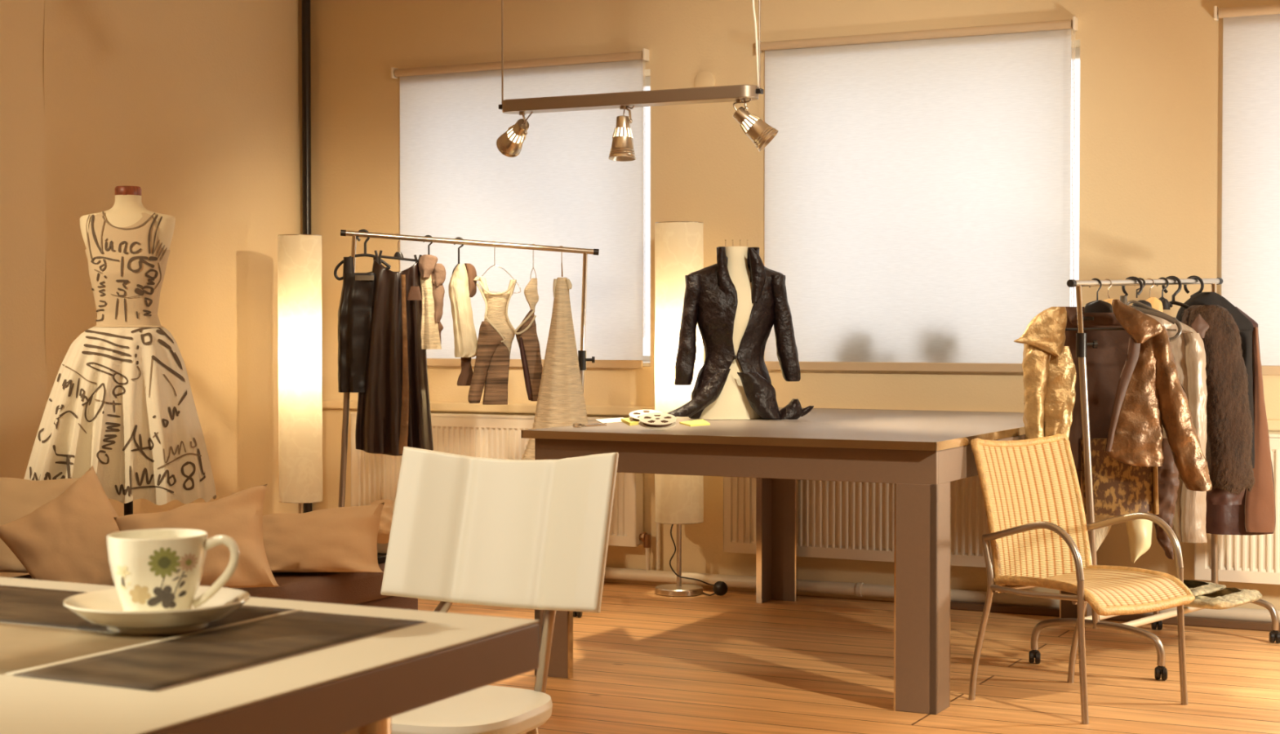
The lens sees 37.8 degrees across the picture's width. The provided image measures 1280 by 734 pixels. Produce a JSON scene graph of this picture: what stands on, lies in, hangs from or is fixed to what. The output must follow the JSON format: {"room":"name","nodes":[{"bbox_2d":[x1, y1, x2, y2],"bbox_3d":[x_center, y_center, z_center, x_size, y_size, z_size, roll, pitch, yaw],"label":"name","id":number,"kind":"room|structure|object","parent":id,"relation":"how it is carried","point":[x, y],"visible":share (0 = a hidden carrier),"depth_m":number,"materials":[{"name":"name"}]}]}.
{"room":"design studio","nodes":[
{"label":"design studio","id":0,"kind":"room"},
{"bbox_2d":[0,0,47,577],"bbox_3d":[-4.623,-0.471,4.561,0.247,3.350,8.453,1,1,26],"label":"wall","id":1,"kind":"structure","parent":0,"point":[23,366],"depth_m":8.16,"materials":[{"name":"paint"}]},
{"bbox_2d":[44,0,303,516],"bbox_3d":[-2.473,-0.573,9.441,0.300,3.350,2.210,1,1,26],"label":"wall","id":2,"kind":"structure","parent":0,"point":[196,105],"depth_m":9.55,"materials":[{"name":"paint"}]},
{"bbox_2d":[302,0,312,512],"bbox_3d":[-1.832,-0.591,10.289,0.048,3.350,0.048,1,1,26],"label":"vertical pipe","id":3,"kind":"object","parent":2,"relation":"attached to","point":[306,46],"visible":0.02,"depth_m":10.26,"materials":[{"name":"metal"}]},
{"bbox_2d":[310,0,1279,419],"bbox_3d":[2.653,-0.549,8.315,10.480,3.350,0.372,1,1,26],"label":"wall","id":4,"kind":"structure","parent":0,"point":[1151,71],"depth_m":9.18,"materials":[{"name":"paint"}]},
{"bbox_2d":[350,412,660,570],"bbox_3d":[-0.726,0.637,9.749,1.818,0.802,0.103,1,1,26],"label":"radiator","id":5,"kind":"object","parent":4,"relation":"attached to","point":[374,477],"visible":0.34,"depth_m":9.73,"materials":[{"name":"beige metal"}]},
{"bbox_2d":[351,412,612,420],"bbox_3d":[-0.774,0.258,9.752,1.720,0.014,0.080,1,1,26],"label":"grille","id":6,"kind":"object","parent":5,"relation":"attached to","point":[434,416],"depth_m":9.75,"materials":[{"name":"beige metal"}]},
{"bbox_2d":[391,48,648,368],"bbox_3d":[-0.645,-0.800,9.729,1.520,1.603,0.055,1,1,26],"label":"roller blind","id":7,"kind":"object","parent":4,"relation":"attached to","point":[562,188],"visible":0.81,"depth_m":9.68,"materials":[{"name":"beige fabric"}]},
{"bbox_2d":[642,75,650,366],"bbox_3d":[-0.555,-0.759,9.878,1.500,1.495,0.290,1,1,26],"label":"window","id":8,"kind":"structure","parent":4,"relation":"in","point":[646,359],"depth_m":9.67,"materials":[{"name":"white paint"}]},
{"bbox_2d":[312,399,1279,610],"bbox_3d":[2.566,0.677,8.165,9.880,0.905,0.045,1,1,26],"label":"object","id":9,"kind":"structure","parent":4,"relation":"attached to","point":[702,544],"depth_m":9.28,"materials":[{"name":"paint"}]},
{"bbox_2d":[723,475,993,568],"bbox_3d":[1.057,0.590,8.858,1.404,0.640,0.103,1,1,26],"label":"radiator","id":10,"kind":"object","parent":4,"relation":"attached to","point":[837,519],"visible":0.23,"depth_m":8.85,"materials":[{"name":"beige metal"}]},
{"bbox_2d":[755,16,1077,372],"bbox_3d":[1.268,-0.780,8.776,1.555,1.603,0.055,1,1,26],"label":"roller blind","id":11,"kind":"object","parent":4,"relation":"attached to","point":[917,209],"visible":0.88,"depth_m":8.76,"materials":[{"name":"beige fabric"}]},
{"bbox_2d":[604,567,1279,622],"bbox_3d":[2.551,1.075,8.144,9.680,0.068,0.068,1,1,26],"label":"pipe","id":12,"kind":"object","parent":4,"relation":"attached to","point":[859,589],"visible":0.47,"depth_m":8.87,"materials":[{"name":"white metal"}]},
{"bbox_2d":[1071,47,1079,60],"bbox_3d":[1.369,-0.739,8.919,1.520,1.495,0.290,1,1,26],"label":"window","id":13,"kind":"structure","parent":4,"relation":"in","point":[1077,49],"depth_m":8.68,"materials":[{"name":"white paint"}]},
{"bbox_2d":[950,600,1279,631],"bbox_3d":[4.146,1.129,7.333,6.300,0.035,0.100,1,1,26],"label":"trim","id":14,"kind":"structure","parent":4,"relation":"attached to","point":[954,605],"depth_m":8.27,"materials":[{"name":"brown wood"}]},
{"bbox_2d":[1194,433,1279,584],"bbox_3d":[3.022,0.610,7.879,1.314,0.640,0.103,1,1,26],"label":"radiator","id":15,"kind":"object","parent":4,"relation":"attached to","point":[1255,558],"visible":0.29,"depth_m":8.03,"materials":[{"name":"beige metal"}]},
{"bbox_2d":[1268,433,1279,437],"bbox_3d":[3.017,0.297,7.862,1.310,0.014,0.080,1,1,26],"label":"grille","id":16,"kind":"object","parent":15,"relation":"attached to","point":[1271,435],"depth_m":7.98,"materials":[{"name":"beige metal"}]},
{"bbox_2d":[1213,4,1279,375],"bbox_3d":[3.222,-0.760,7.802,1.608,1.603,0.055,1,1,26],"label":"roller blind","id":17,"kind":"object","parent":4,"relation":"attached to","point":[1251,139],"visible":0.8,"depth_m":8.09,"materials":[{"name":"beige fabric"}]},
{"bbox_2d":[417,582,1279,733],"bbox_3d":[0.220,1.278,3.471,10.480,0.100,11.360,1,1,26],"label":"floor","id":18,"kind":"structure","parent":0,"point":[649,662],"depth_m":6.99,"materials":[{"name":"brown wood"}]},
{"bbox_2d":[80,186,175,515],"bbox_3d":[-2.054,0.207,7.502,0.329,1.864,0.329,1,2,45],"label":"mannequin","id":19,"kind":"object","parent":18,"relation":"on","point":[126,210],"visible":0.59,"depth_m":7.45,"materials":[{"name":"beige fabric"}]},
{"bbox_2d":[23,210,216,505],"bbox_3d":[-2.078,-0.043,7.474,0.755,1.156,0.797,1,1,26],"label":"dress","id":20,"kind":"object","parent":19,"relation":"on","point":[120,403],"visible":0.98,"depth_m":7.32,"materials":[{"name":"beige fabric"}]},
{"bbox_2d":[9,562,417,610],"bbox_3d":[-1.954,0.964,6.041,1.030,0.420,3.070,1,1,26],"label":"sofa","id":21,"kind":"object","parent":18,"relation":"on","point":[357,588],"visible":0.02,"depth_m":6.67,"materials":[{"name":"brown fabric"}]},
{"bbox_2d":[0,477,79,573],"bbox_3d":[-2.289,0.538,6.657,0.579,0.383,0.274,0,1,-8],"label":"cushion","id":22,"kind":"object","parent":21,"relation":"on","point":[19,497],"visible":0.48,"depth_m":6.65,"materials":[{"name":"beige fabric"}]},
{"bbox_2d":[0,465,119,586],"bbox_3d":[-1.893,0.542,6.336,0.552,0.402,0.305,1,1,26],"label":"cushion","id":23,"kind":"object","parent":21,"relation":"on","point":[64,539],"visible":0.64,"depth_m":6.26,"materials":[{"name":"beige fabric"}]},
{"bbox_2d":[113,483,279,588],"bbox_3d":[-1.472,0.568,6.197,0.590,0.349,0.270,0,1,-1],"label":"cushion","id":24,"kind":"object","parent":21,"relation":"on","point":[237,516],"visible":0.56,"depth_m":6.14,"materials":[{"name":"beige fabric"}]},
{"bbox_2d":[262,502,384,572],"bbox_3d":[-1.187,0.611,6.719,0.574,0.242,0.266,0,1,4],"label":"cushion","id":25,"kind":"object","parent":21,"relation":"on","point":[340,539],"visible":0.81,"depth_m":6.62,"materials":[{"name":"beige fabric"}]},
{"bbox_2d":[369,499,393,543],"bbox_3d":[-1.029,0.593,6.950,0.283,0.198,0.151,0,1,-2],"label":"cushion","id":26,"kind":"object","parent":21,"relation":"on","point":[383,536],"visible":0.2,"depth_m":6.91,"materials":[{"name":"beige fabric"}]},
{"bbox_2d":[377,553,386,563],"bbox_3d":[-1.032,0.718,7.124,0.250,0.024,0.240,1,1,26],"label":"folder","id":27,"kind":"object","parent":21,"relation":"on","point":[381,557],"visible":0.17,"depth_m":6.99,"materials":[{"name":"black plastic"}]},
{"bbox_2d":[377,542,388,553],"bbox_3d":[-0.979,0.668,7.141,0.150,0.074,0.120,1,1,26],"label":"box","id":28,"kind":"object","parent":27,"relation":"on","point":[381,548],"visible":0.02,"depth_m":7.07,"materials":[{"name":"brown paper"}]},
{"bbox_2d":[0,577,539,733],"bbox_3d":[-0.726,0.745,1.406,0.961,1.051,0.940,1,1,26],"label":"table","id":29,"kind":"object","parent":18,"relation":"on","point":[270,665],"visible":0.95,"depth_m":1.41,"materials":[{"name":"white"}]},
{"bbox_2d":[62,586,249,634],"bbox_3d":[-0.402,0.204,1.560,0.151,0.025,0.151,1,1,26],"label":"saucer","id":30,"kind":"object","parent":29,"relation":"on","point":[101,607],"visible":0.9,"depth_m":1.52,"materials":[{"name":"beige ceramic"}]},
{"bbox_2d":[106,528,239,611],"bbox_3d":[-0.393,0.175,1.555,0.102,0.071,0.082,1,1,26],"label":"teacup","id":31,"kind":"object","parent":30,"relation":"on","point":[153,570],"visible":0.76,"depth_m":1.53,"materials":[{"name":"beige ceramic"}]},
{"bbox_2d":[277,234,322,513],"bbox_3d":[-1.737,0.214,9.566,0.236,1.772,0.236,1,1,26],"label":"floor lamp","id":32,"kind":"object","parent":18,"relation":"on","point":[300,310],"visible":0.93,"depth_m":9.47,"materials":[{"name":"beige fabric"}]},
{"bbox_2d":[338,229,599,617],"bbox_3d":[-0.800,0.245,8.613,1.222,1.748,0.579,0,1,-3],"label":"rail","id":33,"kind":"object","parent":18,"relation":"on","point":[582,359],"visible":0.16,"depth_m":8.57,"materials":[{"name":"silver metal"}]},
{"bbox_2d":[333,229,391,279],"bbox_3d":[-1.270,-0.513,8.555,0.262,0.235,0.017,0,1,0],"label":"hanger","id":34,"kind":"object","parent":33,"relation":"hanging from","point":[364,254],"visible":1,"depth_m":8.55,"materials":[{"name":"black plastic"}]},
{"bbox_2d":[337,257,380,392],"bbox_3d":[-1.272,-0.194,8.543,0.218,0.617,0.128,0,1,-5],"label":"skirt","id":35,"kind":"object","parent":34,"relation":"hanging from","point":[354,311],"visible":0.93,"depth_m":8.50,"materials":[{"name":"black leather"}]},
{"bbox_2d":[374,233,422,263],"bbox_3d":[-1.103,-0.532,8.552,0.218,0.160,0.049,0,1,0],"label":"hanger","id":36,"kind":"object","parent":33,"relation":"hanging from","point":[398,255],"visible":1,"depth_m":8.54,"materials":[{"name":"silver metal"}]},
{"bbox_2d":[355,259,433,455],"bbox_3d":[-1.121,-0.045,8.534,0.354,0.888,0.214,0,1,-8],"label":"skirt","id":37,"kind":"object","parent":36,"relation":"hanging from","point":[393,413],"visible":0.98,"depth_m":8.48,"materials":[{"name":"black fabric"}]},
{"bbox_2d":[423,235,432,254],"bbox_3d":[-0.973,-0.518,8.573,0.085,0.176,0.011,0,1,0],"label":"hanger","id":38,"kind":"object","parent":33,"relation":"hanging from","point":[431,242],"visible":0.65,"depth_m":8.57,"materials":[{"name":"black metal"}]},
{"bbox_2d":[417,254,445,349],"bbox_3d":[-0.960,-0.297,8.558,0.147,0.430,0.165,1,1,26],"label":"blouse","id":39,"kind":"object","parent":38,"relation":"hanging from","point":[433,274],"visible":0.98,"depth_m":8.51,"materials":[{"name":"fabric"}]},
{"bbox_2d":[451,236,463,275],"bbox_3d":[-0.831,-0.500,8.581,0.072,0.194,0.014,0,1,0],"label":"hanger","id":40,"kind":"object","parent":33,"relation":"hanging from","point":[457,237],"visible":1,"depth_m":8.58,"materials":[{"name":"black plastic"}]},
{"bbox_2d":[448,262,477,386],"bbox_3d":[-0.806,-0.195,8.582,0.144,0.561,0.162,0,1,-7],"label":"crepe top","id":41,"kind":"object","parent":40,"relation":"hanging from","point":[462,286],"visible":0.97,"depth_m":8.52,"materials":[{"name":"beige fabric"}]},
{"bbox_2d":[467,275,516,404],"bbox_3d":[-0.676,-0.123,8.567,0.225,0.587,0.162,0,1,-6],"label":"dress","id":42,"kind":"object","parent":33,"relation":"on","point":[496,334],"visible":1,"depth_m":8.51,"materials":[{"name":"fabric"}]},
{"bbox_2d":[482,240,520,293],"bbox_3d":[-0.642,-0.459,8.591,0.189,0.240,0.008,0,1,0],"label":"hanger","id":43,"kind":"object","parent":33,"relation":"hanging from","point":[492,241],"visible":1,"depth_m":8.59,"materials":[{"name":"silver metal"}]},
{"bbox_2d":[529,244,536,279],"bbox_3d":[-0.491,-0.486,8.602,0.030,0.162,0.006,0,1,0],"label":"hanger","id":44,"kind":"object","parent":33,"relation":"hanging from","point":[534,244],"visible":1,"depth_m":8.60,"materials":[{"name":"silver metal"}]},
{"bbox_2d":[514,278,542,401],"bbox_3d":[-0.507,-0.126,8.598,0.132,0.564,0.122,0,1,4],"label":"dress","id":45,"kind":"object","parent":44,"relation":"hanging from","point":[526,336],"visible":0.93,"depth_m":8.55,"materials":[{"name":"brown fabric"}]},
{"bbox_2d":[559,245,563,276],"bbox_3d":[-0.363,-0.487,8.610,0.028,0.143,0.008,0,1,0],"label":"hanger","id":46,"kind":"object","parent":33,"relation":"hanging from","point":[559,246],"visible":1,"depth_m":8.61,"materials":[{"name":"silver metal"}]},
{"bbox_2d":[521,277,588,459],"bbox_3d":[-0.376,0.005,8.440,0.312,0.818,0.288,1,1,26],"label":"skirt","id":47,"kind":"object","parent":46,"relation":"hanging from","point":[561,402],"visible":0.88,"depth_m":8.38,"materials":[{"name":"fabric"}]},
{"bbox_2d":[380,446,618,733],"bbox_3d":[-0.403,0.699,3.852,0.630,1.045,0.446,1,1,26],"label":"chair","id":48,"kind":"object","parent":18,"relation":"on","point":[526,534],"visible":0.78,"depth_m":3.93,"materials":[{"name":"beige plastic"}]},
{"bbox_2d":[654,221,728,596],"bbox_3d":[0.257,0.203,9.097,0.387,1.812,0.239,1,1,26],"label":"floor lamp","id":49,"kind":"object","parent":18,"relation":"on","point":[678,245],"visible":0.68,"depth_m":9.03,"materials":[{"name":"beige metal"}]},
{"bbox_2d":[712,581,728,595],"bbox_3d":[0.388,1.069,9.027,0.076,0.072,0.058,1,1,26],"label":"switch","id":50,"kind":"object","parent":49,"relation":"attached to","point":[720,588],"depth_m":9.01,"materials":[{"name":"black plastic"}]},
{"bbox_2d":[520,407,1092,714],"bbox_3d":[0.794,0.681,7.622,1.629,0.919,2.310,1,1,26],"label":"table","id":51,"kind":"object","parent":18,"relation":"on","point":[921,452],"visible":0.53,"depth_m":6.58,"materials":[{"name":"brown wood"}]},
{"bbox_2d":[572,422,606,427],"bbox_3d":[-0.196,0.226,7.256,0.133,0.008,0.273,0,1,-1],"label":"scissors","id":52,"kind":"object","parent":51,"relation":"on","point":[575,425],"visible":1,"depth_m":7.23,"materials":[{"name":"silver metal"}]},
{"bbox_2d":[595,417,623,423],"bbox_3d":[-0.105,0.220,7.703,0.145,0.002,0.472,0,1,-7],"label":"paper sheet","id":53,"kind":"object","parent":51,"relation":"on","point":[609,420],"visible":0.64,"depth_m":7.71,"materials":[{"name":"white paper"}]},
{"bbox_2d":[621,417,639,426],"bbox_3d":[-0.011,0.218,7.540,0.111,0.012,0.485,0,1,-6],"label":"packet","id":54,"kind":"object","parent":51,"relation":"on","point":[626,420],"visible":0.43,"depth_m":7.37,"materials":[{"name":"yellow paper"}]},
{"bbox_2d":[628,409,662,422],"bbox_3d":[0.026,0.197,7.435,0.141,0.051,0.140,1,1,26],"label":"reel","id":55,"kind":"object","parent":51,"relation":"on","point":[633,417],"visible":0.34,"depth_m":7.45,"materials":[{"name":"white plastic"}]},
{"bbox_2d":[639,412,675,429],"bbox_3d":[0.066,0.201,6.976,0.141,0.055,0.140,1,1,26],"label":"reel","id":56,"kind":"object","parent":51,"relation":"on","point":[651,420],"visible":1,"depth_m":6.96,"materials":[{"name":"white plastic"}]},
{"bbox_2d":[679,419,710,426],"bbox_3d":[0.213,0.223,7.466,0.112,0.006,0.452,0,1,-3],"label":"swatch","id":57,"kind":"object","parent":51,"relation":"on","point":[698,422],"visible":1,"depth_m":7.37,"materials":[{"name":"yellow paper"}]},
{"bbox_2d":[691,239,762,419],"bbox_3d":[0.399,-0.160,7.870,0.362,0.753,0.223,0,1,-16],"label":"bust form","id":58,"kind":"object","parent":51,"relation":"on","point":[732,402],"visible":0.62,"depth_m":7.78,"materials":[{"name":"beige fabric"}]},
{"bbox_2d":[666,246,813,419],"bbox_3d":[0.407,-0.145,7.846,0.640,0.721,0.300,0,1,1],"label":"jacket","id":59,"kind":"object","parent":58,"relation":"on","point":[710,302],"visible":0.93,"depth_m":7.79,"materials":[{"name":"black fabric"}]},
{"bbox_2d":[968,433,1195,724],"bbox_3d":[1.519,0.708,6.488,0.550,0.915,0.618,-1,2,-37],"label":"rattan chair","id":60,"kind":"object","parent":18,"relation":"on","point":[1038,528],"visible":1,"depth_m":6.56,"materials":[{"name":"beige wicker"}]},
{"bbox_2d":[1028,277,1279,679],"bbox_3d":[2.058,0.387,7.442,0.580,1.511,1.285,1,2,41],"label":"rail","id":61,"kind":"object","parent":18,"relation":"on","point":[1093,621],"visible":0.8,"depth_m":7.04,"materials":[{"name":"silver metal"}]},
{"bbox_2d":[1065,278,1124,330],"bbox_3d":[1.757,-0.238,7.112,0.316,0.200,0.029,0,1,0],"label":"hanger","id":62,"kind":"object","parent":61,"relation":"hanging from","point":[1095,306],"visible":1,"depth_m":7.10,"materials":[{"name":"black plastic"}]},
{"bbox_2d":[1013,299,1212,491],"bbox_3d":[1.790,0.104,7.150,0.752,0.722,0.246,0,1,2],"label":"jacket","id":63,"kind":"object","parent":62,"relation":"hanging from","point":[1135,389],"visible":0.91,"depth_m":7.06,"materials":[{"name":"brown fabric"}]},
{"bbox_2d":[1083,503,1114,551],"bbox_3d":[1.819,0.636,7.405,0.132,0.188,0.067,0,1,-9],"label":"slip","id":64,"kind":"object","parent":61,"relation":"hanging from","point":[1101,533],"visible":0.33,"depth_m":7.38,"materials":[{"name":"beige fabric"}]},
{"bbox_2d":[1102,278,1115,304],"bbox_3d":[1.808,-0.280,7.183,0.098,0.119,0.025,0,1,2],"label":"hanger","id":65,"kind":"object","parent":61,"relation":"hanging from","point":[1108,300],"visible":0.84,"depth_m":7.17,"materials":[{"name":"beige wood"}]},
{"bbox_2d":[1080,437,1159,515],"bbox_3d":[1.852,0.422,7.244,0.297,0.297,0.109,0,1,0],"label":"skirt","id":66,"kind":"object","parent":61,"relation":"hanging from","point":[1119,488],"visible":0.66,"depth_m":7.20,"materials":[{"name":"brown fabric"}]},
{"bbox_2d":[1125,519,1152,563],"bbox_3d":[1.978,0.661,7.418,0.122,0.233,0.040,0,1,-1],"label":"cloth","id":67,"kind":"object","parent":61,"relation":"hanging from","point":[1139,531],"visible":0.7,"depth_m":7.41,"materials":[{"name":"beige fabric"}]},
{"bbox_2d":[1132,277,1151,308],"bbox_3d":[1.982,-0.289,7.385,0.081,0.126,0.025,0,1,-3],"label":"hanger","id":68,"kind":"object","parent":61,"relation":"hanging from","point":[1144,302],"visible":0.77,"depth_m":7.38,"materials":[{"name":"black plastic"}]},
{"bbox_2d":[1145,313,1207,542],"bbox_3d":[2.112,0.237,7.434,0.276,0.907,0.175,0,1,5],"label":"blouse","id":69,"kind":"object","parent":68,"relation":"hanging from","point":[1188,350],"visible":0.49,"depth_m":7.36,"materials":[{"name":"beige fabric"}]},
{"bbox_2d":[1120,275,1182,341],"bbox_3d":[1.977,-0.227,7.272,0.221,0.256,0.165,0,1,0],"label":"hanger","id":70,"kind":"object","parent":61,"relation":"hanging from","point":[1148,310],"visible":0.8,"depth_m":7.20,"materials":[{"name":"black plastic"}]},
{"bbox_2d":[1146,278,1163,311],"bbox_3d":[2.042,-0.287,7.445,0.081,0.134,0.025,0,1,-2],"label":"hanger","id":71,"kind":"object","parent":61,"relation":"hanging from","point":[1157,304],"visible":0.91,"depth_m":7.44,"materials":[{"name":"beige wood"}]},
{"bbox_2d":[1155,277,1173,309],"bbox_3d":[2.092,-0.294,7.532,0.108,0.135,0.025,0,1,5],"label":"hanger","id":72,"kind":"object","parent":61,"relation":"hanging from","point":[1166,304],"visible":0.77,"depth_m":7.53,"materials":[{"name":"black plastic"}]},
{"bbox_2d":[1153,437,1179,559],"bbox_3d":[2.050,0.512,7.285,0.105,0.469,0.077,0,1,0],"label":"scarf","id":73,"kind":"object","parent":61,"relation":"hanging from","point":[1168,473],"visible":0.65,"depth_m":7.26,"materials":[{"name":"brown fabric"}]},
{"bbox_2d":[1161,275,1190,308],"bbox_3d":[2.166,-0.290,7.593,0.210,0.162,0.017,0,1,0],"label":"hanger","id":74,"kind":"object","parent":61,"relation":"hanging from","point":[1173,301],"visible":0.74,"depth_m":7.59,"materials":[{"name":"black plastic"}]},
{"bbox_2d":[1181,304,1255,505],"bbox_3d":[2.335,0.154,7.568,0.294,0.808,0.275,0,1,0],"label":"jacket","id":75,"kind":"object","parent":74,"relation":"hanging from","point":[1229,429],"visible":0.75,"depth_m":7.47,"materials":[{"name":"brown fur"}]},
{"bbox_2d":[1183,275,1204,297],"bbox_3d":[2.372,-0.273,7.743,0.250,0.212,0.017,0,1,0],"label":"hanger","id":76,"kind":"object","parent":61,"relation":"hanging from","point":[1197,277],"visible":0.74,"depth_m":7.74,"materials":[{"name":"black plastic"}]},
{"bbox_2d":[1175,291,1254,468],"bbox_3d":[2.370,0.053,7.720,0.319,0.723,0.126,0,1,4],"label":"jacket","id":77,"kind":"object","parent":76,"relation":"hanging from","point":[1245,326],"visible":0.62,"depth_m":7.67,"materials":[{"name":"black fabric"}]},
{"bbox_2d":[1205,306,1275,535],"bbox_3d":[2.488,0.221,7.802,0.323,0.945,0.207,1,1,26],"label":"coat","id":78,"kind":"object","parent":76,"relation":"hanging from","point":[1255,515],"visible":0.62,"depth_m":7.69,"materials":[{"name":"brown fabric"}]},
{"bbox_2d":[1183,579,1262,609],"bbox_3d":[2.254,0.912,7.525,0.370,0.082,0.440,1,2,41],"label":"garment","id":79,"kind":"object","parent":61,"relation":"on","point":[1207,595],"visible":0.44,"depth_m":7.43,"materials":[{"name":"beige fabric"}]},
{"bbox_3d":[0.220,-2.172,3.399,10.480,0.100,11.360,1,1,26],"label":"ceiling","id":80,"kind":"structure","parent":0,"visible":0},
{"bbox_2d":[496,0,778,161],"bbox_3d":[-0.044,-1.533,7.723,1.313,1.359,0.186,1,1,28],"label":"track light","id":81,"kind":"object","parent":80,"relation":"hanging from","point":[509,144],"visible":1,"depth_m":7.67,"materials":[{"name":"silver metal"}]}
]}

